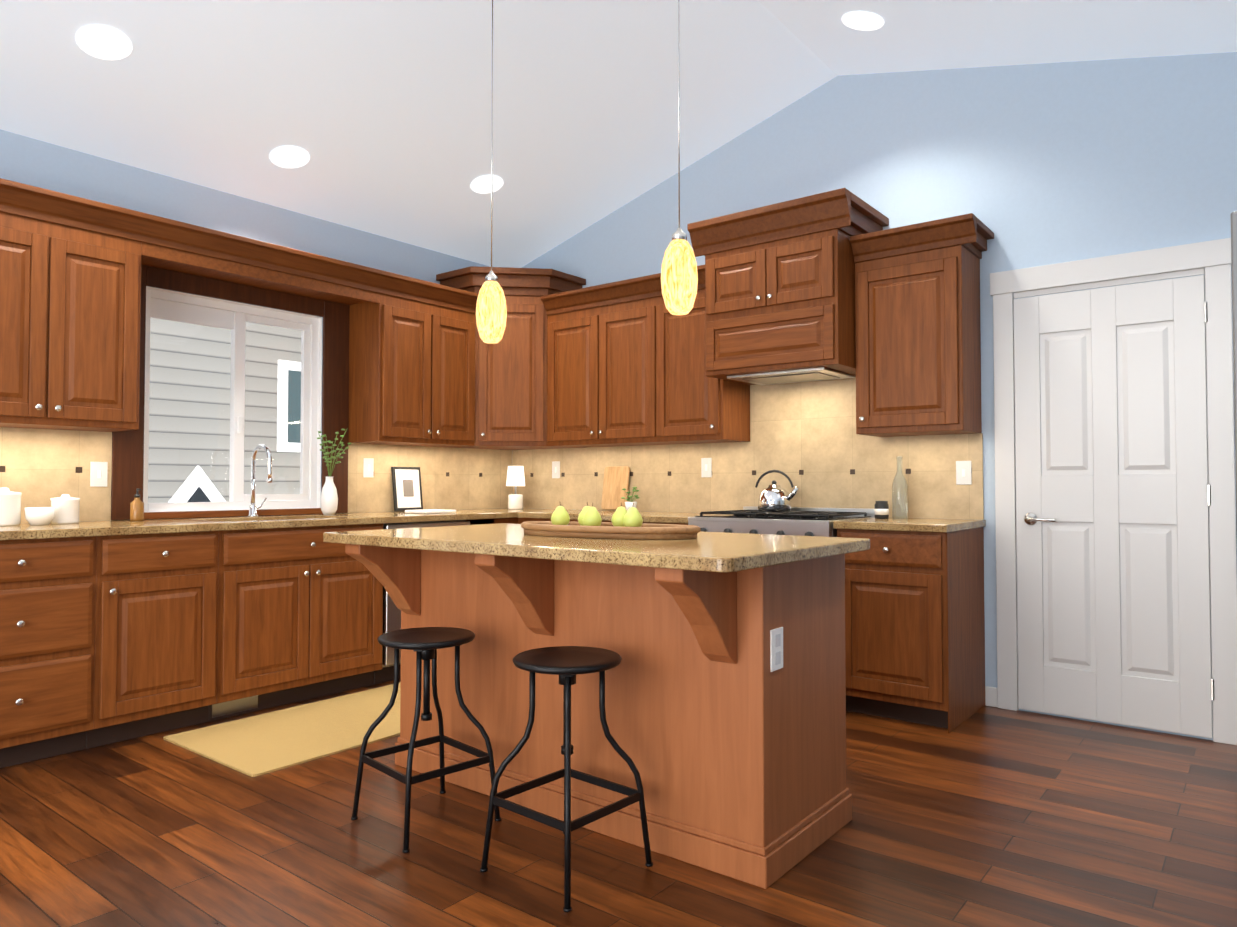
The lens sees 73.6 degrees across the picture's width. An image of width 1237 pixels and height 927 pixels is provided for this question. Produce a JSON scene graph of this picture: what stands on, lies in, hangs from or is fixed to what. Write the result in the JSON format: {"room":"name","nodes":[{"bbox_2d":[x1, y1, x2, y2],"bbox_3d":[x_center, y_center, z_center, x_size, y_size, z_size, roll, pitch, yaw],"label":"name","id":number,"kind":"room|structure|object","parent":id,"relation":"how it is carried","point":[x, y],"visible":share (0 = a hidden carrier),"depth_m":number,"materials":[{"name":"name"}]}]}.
{"room":"kitchen","nodes":[
{"label":"kitchen","id":0,"kind":"room"},
{"bbox_2d":[0,129,494,520],"bbox_3d":[-2.876,-0.166,3.675,0.150,2.710,6.840,-1,-2,38],"label":"wall","id":1,"kind":"structure","parent":0,"point":[38,163],"depth_m":4.42,"materials":[{"name":"paint"}]},
{"bbox_2d":[0,178,147,433],"bbox_3d":[-2.607,-0.663,3.628,0.341,0.998,0.830,-1,-2,38],"label":"upper cabinet","id":2,"kind":"object","parent":1,"relation":"attached to","point":[74,269],"depth_m":3.63,"materials":[{"name":"brown wood"}]},
{"bbox_2d":[143,286,321,511],"bbox_3d":[-2.147,-0.315,4.607,0.149,1.147,1.002,-1,-2,38],"label":"window","id":3,"kind":"structure","parent":1,"relation":"in","point":[232,316],"depth_m":4.60,"materials":[{"name":"white plastic"}]},
{"bbox_2d":[344,270,491,449],"bbox_3d":[-1.267,-0.621,5.295,0.389,0.998,0.806,-1,-2,38],"label":"upper cabinet","id":4,"kind":"object","parent":1,"relation":"attached to","point":[408,340],"depth_m":5.07,"materials":[{"name":"brown wood"}]},
{"bbox_2d":[0,376,983,522],"bbox_3d":[-0.702,-0.022,3.615,3.332,0.980,3.937,-1,-2,38],"label":"backsplash","id":5,"kind":"structure","parent":1,"relation":"attached to","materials":[{"name":"tile"}]},
{"bbox_2d":[456,270,567,453],"bbox_3d":[-0.736,-0.642,5.694,0.733,1.059,0.737,-1,-2,38],"label":"upper cabinet","id":6,"kind":"object","parent":1,"relation":"attached to","point":[510,375],"depth_m":5.51,"materials":[{"name":"brown wood"}]},
{"bbox_2d":[0,679,1236,926],"bbox_3d":[-0.770,1.194,1.892,5.620,0.100,6.990,-1,-2,38],"label":"floor","id":7,"kind":"structure","parent":0,"point":[992,817],"depth_m":2.50,"materials":[{"name":"brown wood"}]},
{"bbox_2d":[0,534,123,767],"bbox_3d":[-2.563,0.740,3.370,0.685,0.884,0.694,-1,-2,38],"label":"base cabinet","id":8,"kind":"object","parent":7,"relation":"on","point":[62,599],"depth_m":3.28,"materials":[{"name":"brown wood"}]},
{"bbox_2d":[0,506,531,541],"bbox_3d":[-1.738,0.305,4.421,0.698,0.035,3.937,-1,-2,38],"label":"countertop","id":9,"kind":"structure","parent":8,"relation":"on","point":[24,532],"depth_m":3.94,"materials":[{"name":"beige stone"}]},
{"bbox_2d":[0,488,21,525],"bbox_3d":[-2.628,0.183,3.535,0.124,0.162,0.122,-1,-2,38],"label":"canister","id":10,"kind":"object","parent":9,"relation":"on","point":[10,508],"visible":1,"depth_m":3.51,"materials":[{"name":"white ceramic"}]},
{"bbox_2d":[24,507,55,524],"bbox_3d":[-2.510,0.228,3.587,0.112,0.075,0.112,-1,-2,38],"label":"bowl","id":11,"kind":"object","parent":9,"relation":"on","point":[39,515],"visible":0.96,"depth_m":3.55,"materials":[{"name":"white ceramic"}]},
{"bbox_2d":[50,494,79,523],"bbox_3d":[-2.486,0.203,3.716,0.112,0.132,0.110,-1,-2,38],"label":"canister","id":12,"kind":"object","parent":9,"relation":"on","point":[67,508],"visible":0.94,"depth_m":3.68,"materials":[{"name":"white ceramic"}]},
{"bbox_2d":[130,488,143,520],"bbox_3d":[-2.326,0.198,3.997,0.065,0.156,0.060,-1,-2,38],"label":"soap dispenser","id":13,"kind":"object","parent":9,"relation":"on","point":[137,509],"visible":0.98,"depth_m":3.98,"materials":[{"name":"brown glass"}]},
{"bbox_2d":[247,444,272,516],"bbox_3d":[-1.926,0.091,4.507,0.215,0.397,0.107,-1,-2,38],"label":"tap","id":14,"kind":"object","parent":9,"relation":"on","point":[252,512],"depth_m":4.52,"materials":[{"name":"silver metal"}]},
{"bbox_2d":[317,428,350,514],"bbox_3d":[-1.660,0.046,4.783,0.210,0.499,0.228,-1,-2,38],"label":"vase","id":15,"kind":"object","parent":9,"relation":"on","point":[329,500],"visible":1,"depth_m":4.74,"materials":[{"name":"white ceramic"}]},
{"bbox_2d":[391,467,422,510],"bbox_3d":[-1.376,0.164,5.388,0.049,0.285,0.220,-1,-2,38],"label":"picture frame","id":16,"kind":"object","parent":9,"relation":"on","point":[407,488],"visible":0.88,"depth_m":5.38,"materials":[{"name":"black plastic"}]},
{"bbox_2d":[405,509,455,513],"bbox_3d":[-1.156,0.295,5.085,0.200,0.018,0.240,-1,-2,38],"label":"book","id":17,"kind":"object","parent":9,"relation":"on","point":[428,511],"visible":0.98,"depth_m":5.01,"materials":[{"name":"white paper"}]},
{"bbox_2d":[506,466,524,508],"bbox_3d":[-0.729,0.170,5.859,0.135,0.306,0.135,-1,-2,38],"label":"lamp","id":18,"kind":"object","parent":9,"relation":"on","point":[515,476],"visible":0.98,"depth_m":5.81,"materials":[{"name":"white ceramic"}]},
{"bbox_2d":[120,530,243,741],"bbox_3d":[-2.217,0.751,3.811,0.685,0.884,0.578,-1,-2,38],"label":"base cabinet","id":19,"kind":"object","parent":7,"relation":"on","point":[182,591],"depth_m":3.64,"materials":[{"name":"brown wood"}]},
{"bbox_2d":[164,682,400,776],"bbox_3d":[-1.225,1.190,3.889,0.760,0.008,1.430,-1,-2,38],"label":"jute rug","id":20,"kind":"object","parent":7,"relation":"on","point":[258,745],"visible":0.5,"depth_m":3.61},
{"bbox_2d":[240,522,391,714],"bbox_3d":[-1.831,0.763,4.303,0.685,0.884,0.976,-1,-2,38],"label":"base cabinet","id":21,"kind":"object","parent":7,"relation":"on","point":[313,617],"depth_m":4.12,"materials":[{"name":"brown wood"}]},
{"bbox_2d":[212,695,257,717],"bbox_3d":[-1.814,1.148,3.914,0.004,0.065,0.220,-1,-2,38],"label":"vent","id":22,"kind":"object","parent":21,"relation":"attached to","point":[249,704],"depth_m":3.91,"materials":[{"name":"silver metal"}]},
{"bbox_2d":[351,627,500,852],"bbox_3d":[-0.630,0.864,2.712,0.356,0.602,0.356,1,-2,-44],"label":"stool","id":23,"kind":"object","parent":7,"relation":"on","point":[424,643],"visible":1,"depth_m":2.70,"materials":[{"name":"black metal"}]},
{"bbox_2d":[388,522,475,680],"bbox_3d":[-1.309,0.780,4.900,0.602,0.880,0.605,-1,-2,38],"label":"base cabinet","id":24,"kind":"object","parent":7,"relation":"on","point":[394,614],"depth_m":4.55,"materials":[{"name":"brown wood"}]},
{"bbox_2d":[374,520,469,683],"bbox_3d":[-1.292,0.780,4.887,0.644,0.880,0.604,-1,-2,38],"label":"dishwasher","id":25,"kind":"object","parent":24,"relation":"in","point":[391,615],"depth_m":4.53,"materials":[{"name":"silver metal"}]},
{"bbox_2d":[476,518,515,524],"bbox_3d":[-1.034,0.789,5.334,0.663,0.884,0.411,-1,-2,38],"label":"base cabinet","id":26,"kind":"object","parent":7,"relation":"on","point":[478,520],"depth_m":5.14,"materials":[{"name":"brown wood"}]},
{"bbox_2d":[516,518,550,523],"bbox_3d":[-0.266,0.790,5.362,0.509,0.884,0.621,-1,-2,38],"label":"base cabinet","id":27,"kind":"object","parent":7,"relation":"on","point":[518,520],"depth_m":5.24,"materials":[{"name":"brown wood"}]},
{"bbox_2d":[516,510,717,524],"bbox_3d":[0.069,0.323,5.100,1.307,0.035,0.638,-1,-2,38],"label":"countertop","id":28,"kind":"structure","parent":27,"relation":"on","point":[606,515],"depth_m":5.00,"materials":[{"name":"beige stone"}]},
{"bbox_2d":[601,466,629,509],"bbox_3d":[-0.020,0.164,5.523,0.210,0.288,0.054,-1,-2,38],"label":"cutting board","id":29,"kind":"object","parent":28,"relation":"on","point":[616,481],"visible":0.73,"depth_m":5.52,"materials":[{"name":"brown wood"}]},
{"bbox_2d":[621,486,639,510],"bbox_3d":[0.088,0.227,5.248,0.114,0.162,0.112,-1,-2,38],"label":"plant pot","id":30,"kind":"object","parent":28,"relation":"on","point":[629,504],"visible":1,"depth_m":5.23,"materials":[{"name":"white ceramic"}]},
{"bbox_2d":[480,646,652,912],"bbox_3d":[-0.147,0.855,2.371,0.373,0.602,0.373,-1,-2,38],"label":"stool","id":31,"kind":"object","parent":7,"relation":"on","point":[567,664],"visible":1,"depth_m":2.35,"materials":[{"name":"black metal"}]},
{"bbox_2d":[340,543,851,888],"bbox_3d":[-0.125,0.727,2.893,1.623,0.884,0.893,-1,-2,38],"label":"kitchen island","id":32,"kind":"object","parent":7,"relation":"on","point":[725,694],"depth_m":2.54,"materials":[{"name":"brown wood"}]},
{"bbox_2d":[323,523,869,574],"bbox_3d":[-0.133,0.266,2.858,1.720,0.035,0.920,-1,-2,38],"label":"island countertop","id":33,"kind":"structure","parent":32,"relation":"on","point":[716,553],"depth_m":2.47,"materials":[{"name":"beige stone"}]},
{"bbox_2d":[521,502,700,538],"bbox_3d":[-0.063,0.190,2.830,0.690,0.114,0.293,-1,-2,38],"label":"fruit tray","id":34,"kind":"object","parent":33,"relation":"on","point":[626,524],"visible":1,"depth_m":2.73,"materials":[{"name":"brown wood"}]},
{"bbox_2d":[770,627,782,671],"bbox_3d":[0.446,0.523,2.327,0.008,0.115,0.070,-1,-2,38],"label":"outlet","id":35,"kind":"object","parent":32,"relation":"attached to","point":[776,633],"depth_m":2.32,"materials":[{"name":"white plastic"}]},
{"bbox_2d":[570,518,683,524],"bbox_3d":[0.230,0.780,4.972,0.904,0.884,0.622,-1,-2,38],"label":"base cabinet","id":36,"kind":"object","parent":7,"relation":"on","point":[680,523],"depth_m":4.57,"materials":[{"name":"brown wood"}]},
{"bbox_2d":[688,506,874,536],"bbox_3d":[0.872,0.715,4.399,0.801,0.945,0.705,-1,-2,38],"label":"range","id":37,"kind":"object","parent":7,"relation":"on","point":[802,521],"visible":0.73,"depth_m":4.22,"materials":[{"name":"silver metal"}]},
{"bbox_2d":[755,470,799,510],"bbox_3d":[0.876,0.148,4.574,0.270,0.227,0.181,-1,-2,38],"label":"kettle","id":38,"kind":"object","parent":37,"relation":"on","point":[773,497],"visible":1,"depth_m":4.52,"materials":[{"name":"silver metal"}]},
{"bbox_2d":[837,526,985,732],"bbox_3d":[1.429,0.756,4.031,0.514,0.884,0.622,-1,-2,38],"label":"base cabinet","id":39,"kind":"object","parent":7,"relation":"on","point":[915,614],"depth_m":3.79,"materials":[{"name":"brown wood"}]},
{"bbox_2d":[833,518,985,533],"bbox_3d":[1.428,0.296,4.033,0.528,0.035,0.638,-1,-2,38],"label":"countertop","id":40,"kind":"structure","parent":39,"relation":"on","point":[913,525],"depth_m":3.83,"materials":[{"name":"beige stone"}]},
{"bbox_2d":[874,501,888,518],"bbox_3d":[1.352,0.237,4.249,0.070,0.091,0.069,-1,-2,38],"label":"jar","id":41,"kind":"object","parent":40,"relation":"on","point":[881,510],"visible":0.98,"depth_m":4.22,"materials":[{"name":"black plastic"}]},
{"bbox_2d":[892,456,907,518],"bbox_3d":[1.450,0.122,4.264,0.076,0.321,0.074,-1,-2,38],"label":"clear bottle","id":42,"kind":"object","parent":40,"relation":"on","point":[899,498],"visible":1,"depth_m":4.24,"materials":[{"name":"clear glass"}]},
{"bbox_2d":[1231,211,1236,530],"bbox_3d":[1.949,0.285,1.839,0.908,1.715,0.810,-1,-2,38],"label":"refrigerator","id":43,"kind":"object","parent":7,"relation":"on","point":[1234,257],"visible":1,"depth_m":1.86,"materials":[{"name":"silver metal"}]},
{"bbox_2d":[0,0,1236,267],"bbox_3d":[-0.770,-1.938,1.971,5.620,0.868,6.990,-1,-2,38],"label":"ceiling","id":44,"kind":"structure","parent":0,"point":[378,112],"depth_m":4.03,"materials":[{"name":"white paint"}]},
{"bbox_2d":[75,25,132,59],"bbox_3d":[-2.093,-1.712,3.366,0.194,0.056,0.200,-1,-2,38],"label":"recessed light","id":45,"kind":"object","parent":44,"relation":"in","point":[103,42],"visible":1,"depth_m":3.36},
{"bbox_2d":[269,146,309,167],"bbox_3d":[-1.722,-1.604,4.331,0.194,0.056,0.200,-1,-2,38],"label":"recessed light","id":46,"kind":"object","parent":44,"relation":"in","point":[289,157],"visible":1,"depth_m":4.32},
{"bbox_2d":[470,175,502,193],"bbox_3d":[-0.791,-1.679,4.975,0.194,0.056,0.200,-1,-2,38],"label":"recessed light","id":47,"kind":"object","parent":44,"relation":"in","point":[481,185],"visible":0.96,"depth_m":4.97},
{"bbox_2d":[476,0,506,343],"bbox_3d":[-0.523,-1.266,3.419,0.128,1.536,0.126,-1,-2,38],"label":"pendant light","id":48,"kind":"object","parent":44,"relation":"hanging from","point":[491,312],"visible":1,"depth_m":3.36,"materials":[{"name":"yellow glass"}]},
{"bbox_2d":[661,0,697,314],"bbox_3d":[0.208,-1.329,2.847,0.128,1.634,0.126,-1,-2,38],"label":"pendant light","id":49,"kind":"object","parent":44,"relation":"hanging from","point":[679,278],"visible":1,"depth_m":2.79,"materials":[{"name":"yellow glass"}]},
{"bbox_2d":[841,11,883,30],"bbox_3d":[1.159,-2.099,3.925,0.195,0.052,0.200,-1,-2,38],"label":"recessed light","id":50,"kind":"object","parent":44,"relation":"in","point":[862,21],"visible":1,"depth_m":3.92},
{"bbox_2d":[522,52,1236,739],"bbox_3d":[1.341,-0.496,4.626,5.320,3.417,0.150,-1,-2,38],"label":"wall","id":51,"kind":"structure","parent":0,"point":[1038,164],"depth_m":4.12,"materials":[{"name":"paint"}]},
{"bbox_2d":[536,273,667,449],"bbox_3d":[-0.042,-0.620,5.367,1.022,0.998,0.392,-1,-2,38],"label":"upper cabinet","id":52,"kind":"object","parent":51,"relation":"attached to","point":[606,341],"depth_m":5.22,"materials":[{"name":"brown wood"}]},
{"bbox_2d":[664,266,755,445],"bbox_3d":[0.481,-0.629,4.990,0.522,0.998,0.340,-1,-2,38],"label":"upper cabinet","id":53,"kind":"object","parent":51,"relation":"attached to","point":[698,411],"depth_m":4.84,"materials":[{"name":"brown wood"}]},
{"bbox_2d":[700,190,879,385],"bbox_3d":[0.933,-0.899,4.514,0.770,0.838,0.541,-1,-2,38],"label":"upper cabinet","id":54,"kind":"object","parent":51,"relation":"attached to","point":[820,350],"depth_m":4.27,"materials":[{"name":"brown wood"}]},
{"bbox_2d":[848,215,983,437],"bbox_3d":[1.509,-0.649,4.183,0.524,0.998,0.340,-1,-2,38],"label":"upper cabinet","id":55,"kind":"object","parent":51,"relation":"attached to","point":[916,287],"depth_m":4.04,"materials":[{"name":"brown wood"}]},
{"bbox_2d":[985,686,997,706],"bbox_3d":[2.238,1.125,3.028,1.984,0.095,1.189,-1,-2,38],"label":"baseboard","id":56,"kind":"structure","parent":51,"relation":"attached to","point":[991,699],"depth_m":4.08,"materials":[{"name":"white wood"}]},
{"bbox_2d":[990,238,1236,744],"bbox_3d":[2.223,0.119,3.775,0.974,2.145,0.068,-1,-2,38],"label":"door","id":57,"kind":"structure","parent":51,"relation":"in","point":[1112,483],"depth_m":3.76,"materials":[{"name":"white wood"}]},
{"label":"outside","id":58,"kind":"structure","parent":0,"visible":0},
{"bbox_2d":[148,318,300,502],"bbox_3d":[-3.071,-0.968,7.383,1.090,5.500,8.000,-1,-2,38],"label":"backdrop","id":59,"kind":"structure","parent":58,"point":[219,349],"depth_m":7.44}
]}

